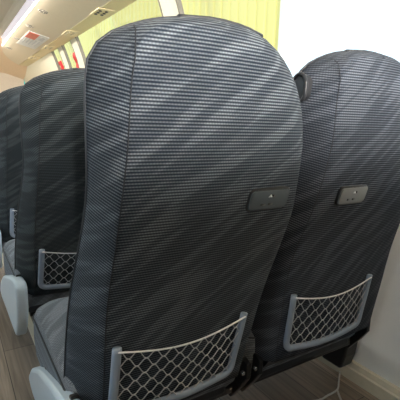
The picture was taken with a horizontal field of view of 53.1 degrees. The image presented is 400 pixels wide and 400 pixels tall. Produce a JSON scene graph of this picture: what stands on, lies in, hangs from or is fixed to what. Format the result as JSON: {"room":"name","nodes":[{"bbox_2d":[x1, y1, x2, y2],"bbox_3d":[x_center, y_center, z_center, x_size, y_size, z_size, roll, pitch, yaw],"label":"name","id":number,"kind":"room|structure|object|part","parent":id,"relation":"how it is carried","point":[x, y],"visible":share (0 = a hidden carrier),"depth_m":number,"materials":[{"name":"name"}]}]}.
{"room":"vehicle interior","nodes":[
{"label":"vehicle interior","id":0,"kind":"room"},
{"bbox_2d":[0,0,18,29],"bbox_3d":[-0.673,-1.085,0.550,1.600,0.170,8.800,-5,13,-32],"label":"ceiling","id":1,"kind":"structure","parent":0,"point":[6,6],"depth_m":3.51,"materials":[{"name":"white plastic"}]},
{"bbox_2d":[0,0,136,65],"bbox_3d":[-0.120,-1.219,1.616,0.558,0.266,10.032,-5,13,-32],"label":"luggage rack","id":2,"kind":"object","parent":1,"relation":"attached to","point":[34,29],"visible":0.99,"depth_m":3.42,"materials":[{"name":"white plastic"}]},
{"bbox_3d":[0.056,-1.092,0.844,0.026,0.081,8.520,-5,13,-32],"label":"edge trim","id":3,"kind":"part","parent":2,"relation":"part of","materials":[{"name":"white plastic"}]},
{"bbox_3d":[-1.639,-1.653,4.343,0.115,0.007,0.215,-5,13,-32],"label":"reading light panel","id":4,"kind":"part","parent":2,"relation":"part of","materials":[{"name":"beige plastic"}]},
{"bbox_3d":[-1.162,-1.498,3.595,0.115,0.007,0.215,-5,13,-32],"label":"reading light panel","id":5,"kind":"part","parent":2,"relation":"part of","materials":[{"name":"beige plastic"}]},
{"bbox_3d":[-0.707,-1.350,2.881,0.115,0.007,0.215,-5,13,-32],"label":"reading light panel","id":6,"kind":"part","parent":2,"relation":"part of","materials":[{"name":"beige plastic"}]},
{"bbox_2d":[0,37,26,78],"bbox_3d":[-3.230,-1.903,5.059,2.160,0.395,2.280,-5,13,-32],"label":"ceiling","id":7,"kind":"structure","parent":0,"point":[7,66],"depth_m":6.12,"materials":[{"name":"beige plastic"}]},
{"bbox_2d":[0,72,23,92],"bbox_3d":[-3.505,-1.677,6.279,1.400,0.802,0.044,-5,13,-32],"label":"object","id":8,"kind":"structure","parent":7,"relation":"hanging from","point":[7,81],"depth_m":6.49,"materials":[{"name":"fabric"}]},
{"bbox_2d":[0,263,379,399],"bbox_3d":[-1.027,0.622,1.882,2.500,0.060,10.800,-5,13,-32],"label":"floor","id":9,"kind":"structure","parent":0,"point":[313,379],"depth_m":1.53,"materials":[{"name":"brown wood"}]},
{"bbox_2d":[2,253,34,343],"bbox_3d":[-1.176,0.470,2.478,0.026,0.008,7.000,-5,13,-32],"label":"trim","id":10,"kind":"structure","parent":9,"relation":"on","point":[30,323],"depth_m":1.88,"materials":[{"name":"white plastic"}]},
{"bbox_2d":[209,320,370,399],"bbox_3d":[0.093,0.561,1.371,1.012,0.315,0.435,-5,13,-32],"label":"frame","id":11,"kind":"object","parent":9,"relation":"on","point":[341,356],"visible":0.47,"depth_m":1.24,"materials":[{"name":"black metal"}]},
{"bbox_2d":[29,14,302,399],"bbox_3d":[-0.135,0.116,1.050,0.535,1.009,0.725,-5,13,-32],"label":"seat","id":12,"kind":"object","parent":11,"relation":"on","point":[193,125],"visible":1,"depth_m":0.77,"materials":[{"name":"grey fabric"}]},
{"bbox_2d":[34,297,234,399],"bbox_3d":[-0.213,0.415,1.205,0.480,0.195,0.485,-5,13,-32],"label":"cushion","id":13,"kind":"object","parent":12,"relation":"on","point":[50,318],"depth_m":1.08,"materials":[{"name":"grey fabric"}]},
{"bbox_3d":[-0.041,0.381,0.927,0.351,0.189,0.040,-5,13,-32],"label":"pocket frame","id":14,"kind":"part","parent":12,"relation":"part of","materials":[{"name":"grey plastic"}]},
{"bbox_3d":[-0.026,0.310,0.898,0.328,0.028,0.008,-5,13,-31],"label":"elastic cord","id":15,"kind":"part","parent":12,"relation":"part of","materials":[{"name":"beige fabric"}]},
{"bbox_3d":[0.144,-0.002,0.846,0.104,0.043,0.026,-5,13,-32],"label":"usb plate","id":16,"kind":"part","parent":12,"relation":"part of","materials":[{"name":"plastic"}]},
{"bbox_2d":[243,49,399,379],"bbox_3d":[0.303,0.038,1.340,0.553,0.952,0.680,-5,13,-32],"label":"seat","id":17,"kind":"object","parent":11,"relation":"on","point":[322,285],"visible":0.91,"depth_m":1.07,"materials":[{"name":"grey fabric"}]},
{"bbox_2d":[243,331,354,370],"bbox_3d":[0.226,0.375,1.477,0.513,0.195,0.485,-5,13,-32],"label":"cushion","id":18,"kind":"object","parent":17,"relation":"on","point":[253,345],"depth_m":1.24,"materials":[{"name":"grey fabric"}]},
{"bbox_3d":[0.388,0.338,1.197,0.351,0.189,0.028,-5,13,-31],"label":"pocket frame","id":19,"kind":"part","parent":17,"relation":"part of","materials":[{"name":"grey plastic"}]},
{"bbox_3d":[0.400,0.266,1.171,0.328,0.028,0.010,-5,13,-32],"label":"elastic cord","id":20,"kind":"part","parent":17,"relation":"part of","materials":[{"name":"beige fabric"}]},
{"bbox_3d":[0.398,-0.012,1.048,0.104,0.044,0.023,-5,13,-32],"label":"usb plate","id":21,"kind":"part","parent":17,"relation":"part of","materials":[{"name":"grey plastic"}]},
{"bbox_2d":[316,371,341,399],"bbox_3d":[0.452,0.699,1.491,0.167,0.013,0.231,4,11,12],"label":"cable","id":22,"kind":"object","parent":9,"relation":"on","point":[336,390],"visible":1,"depth_m":1.46,"materials":[{"name":"white plastic"}]},
{"bbox_3d":[-0.589,0.502,1.872,0.430,0.206,0.420,-5,13,-32],"label":"frame","id":23,"kind":"object","parent":9,"relation":"on","visible":0},
{"bbox_2d":[0,68,84,334],"bbox_3d":[-0.525,0.000,1.663,0.535,0.987,0.813,-5,13,-32],"label":"seat","id":24,"kind":"object","parent":23,"relation":"on","point":[39,262],"visible":0.52,"depth_m":1.37,"materials":[{"name":"grey fabric"}]},
{"bbox_2d":[3,239,68,307],"bbox_3d":[-0.626,0.280,1.853,0.480,0.195,0.485,-5,13,-32],"label":"cushion","id":25,"kind":"object","parent":24,"relation":"on","point":[13,266],"depth_m":1.61,"materials":[{"name":"grey fabric"}]},
{"bbox_3d":[-0.450,0.255,1.571,0.351,0.186,0.059,-5,13,-32],"label":"pocket frame","id":26,"kind":"part","parent":24,"relation":"part of","materials":[{"name":"grey plastic"}]},
{"bbox_3d":[-0.432,0.188,1.536,0.328,0.029,0.005,-5,13,-31],"label":"elastic cord","id":27,"kind":"part","parent":24,"relation":"part of","materials":[{"name":"beige fabric"}]},
{"bbox_3d":[-1.002,0.368,2.520,0.430,0.206,0.420,-5,13,-32],"label":"frame","id":28,"kind":"object","parent":9,"relation":"on","visible":0},
{"bbox_2d":[0,85,23,267],"bbox_3d":[-0.938,-0.134,2.311,0.535,0.987,0.813,-5,13,-32],"label":"seat","id":29,"kind":"object","parent":28,"relation":"on","point":[10,136],"visible":0.12,"depth_m":1.98,"materials":[{"name":"grey fabric"}]},
{"bbox_3d":[-0.863,0.120,2.219,0.351,0.186,0.059,-5,13,-32],"label":"pocket frame","id":30,"kind":"part","parent":29,"relation":"part of","materials":[{"name":"grey plastic"}]},
{"bbox_2d":[353,224,399,387],"bbox_3d":[0.027,0.131,2.452,0.030,0.750,10.800,-5,13,-32],"label":"wall","id":31,"kind":"structure","parent":0,"point":[378,351],"depth_m":1.43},
{"bbox_2d":[24,52,57,82],"bbox_3d":[-2.293,-1.502,5.727,0.255,1.110,2.340,-5,13,-32],"label":"trim","id":32,"kind":"structure","parent":31,"relation":"attached to","point":[46,64],"depth_m":5.30,"materials":[{"name":"white plastic"}]},
{"bbox_2d":[51,50,64,69],"bbox_3d":[-1.573,-1.223,4.643,0.211,1.014,0.320,-5,13,-32],"label":"window","id":33,"kind":"structure","parent":31,"relation":"in","point":[53,53],"depth_m":4.66,"materials":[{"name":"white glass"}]},
{"bbox_2d":[58,46,68,68],"bbox_3d":[-1.461,-1.231,4.423,0.255,1.110,0.160,-5,13,-32],"label":"trim","id":34,"kind":"structure","parent":31,"relation":"attached to","point":[60,49],"depth_m":4.35,"materials":[{"name":"white plastic"}]},
{"bbox_2d":[61,41,78,67],"bbox_3d":[-1.308,-1.137,4.228,0.211,1.014,0.360,-5,13,-32],"label":"window","id":35,"kind":"structure","parent":31,"relation":"in","point":[63,46],"depth_m":4.26,"materials":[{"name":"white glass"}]},
{"bbox_2d":[73,53,78,67],"bbox_3d":[-1.259,-1.385,4.108,0.070,0.240,0.163,-5,13,-32],"label":"notice","id":36,"kind":"object","parent":35,"relation":"attached to","point":[74,56],"visible":0.32,"depth_m":4.11,"materials":[{"name":"red paper"}]},
{"bbox_2d":[70,38,84,67],"bbox_3d":[-1.181,-1.140,3.983,0.255,1.110,0.180,-5,13,-32],"label":"trim","id":37,"kind":"structure","parent":31,"relation":"attached to","point":[73,41],"depth_m":3.91,"materials":[{"name":"white plastic"}]},
{"bbox_2d":[75,0,162,65],"bbox_3d":[-0.657,-0.925,3.206,0.211,1.014,1.740,-5,13,-32],"label":"window","id":38,"kind":"structure","parent":31,"relation":"in","point":[77,37],"depth_m":3.81,"materials":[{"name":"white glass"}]},
{"bbox_2d":[159,0,178,15],"bbox_3d":[-0.164,-0.809,2.388,0.255,1.110,0.180,-5,13,-32],"label":"trim","id":39,"kind":"structure","parent":31,"relation":"attached to","point":[169,7],"depth_m":2.32,"materials":[{"name":"white plastic"}]},
{"bbox_2d":[175,0,183,13],"bbox_3d":[0.349,-0.597,1.628,0.211,1.014,1.700,-5,13,-32],"label":"window","id":40,"kind":"structure","parent":31,"relation":"in","point":[178,2],"depth_m":2.24,"materials":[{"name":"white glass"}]},
{"bbox_2d":[317,356,399,399],"bbox_3d":[-0.008,0.469,2.500,0.030,0.068,10.800,-5,13,-32],"label":"baseboard","id":41,"kind":"structure","parent":31,"relation":"attached to","point":[376,385],"depth_m":1.49,"materials":[{"name":"beige plastic"}]},
{"label":"outside","id":42,"kind":"structure","parent":0,"visible":0},
{"bbox_3d":[-2.179,1.481,3.734,60.000,0.100,60.000,-5,13,-32],"label":"ground","id":43,"kind":"structure","parent":42,"visible":0},
{"bbox_2d":[54,0,289,68],"bbox_3d":[-2.524,-2.033,9.596,0.080,4.600,12.765,-5,13,-32],"label":"window curtain","id":44,"kind":"object","parent":43,"relation":"on","point":[270,18],"visible":0.02,"depth_m":5.04,"materials":[{"name":"fabric"}]},
{"bbox_3d":[0.842,-0.937,4.316,0.080,4.600,0.050,-5,13,-32],"label":"edge post","id":45,"kind":"part","parent":44,"relation":"part of","materials":[{"name":"white plastic"}]}
]}

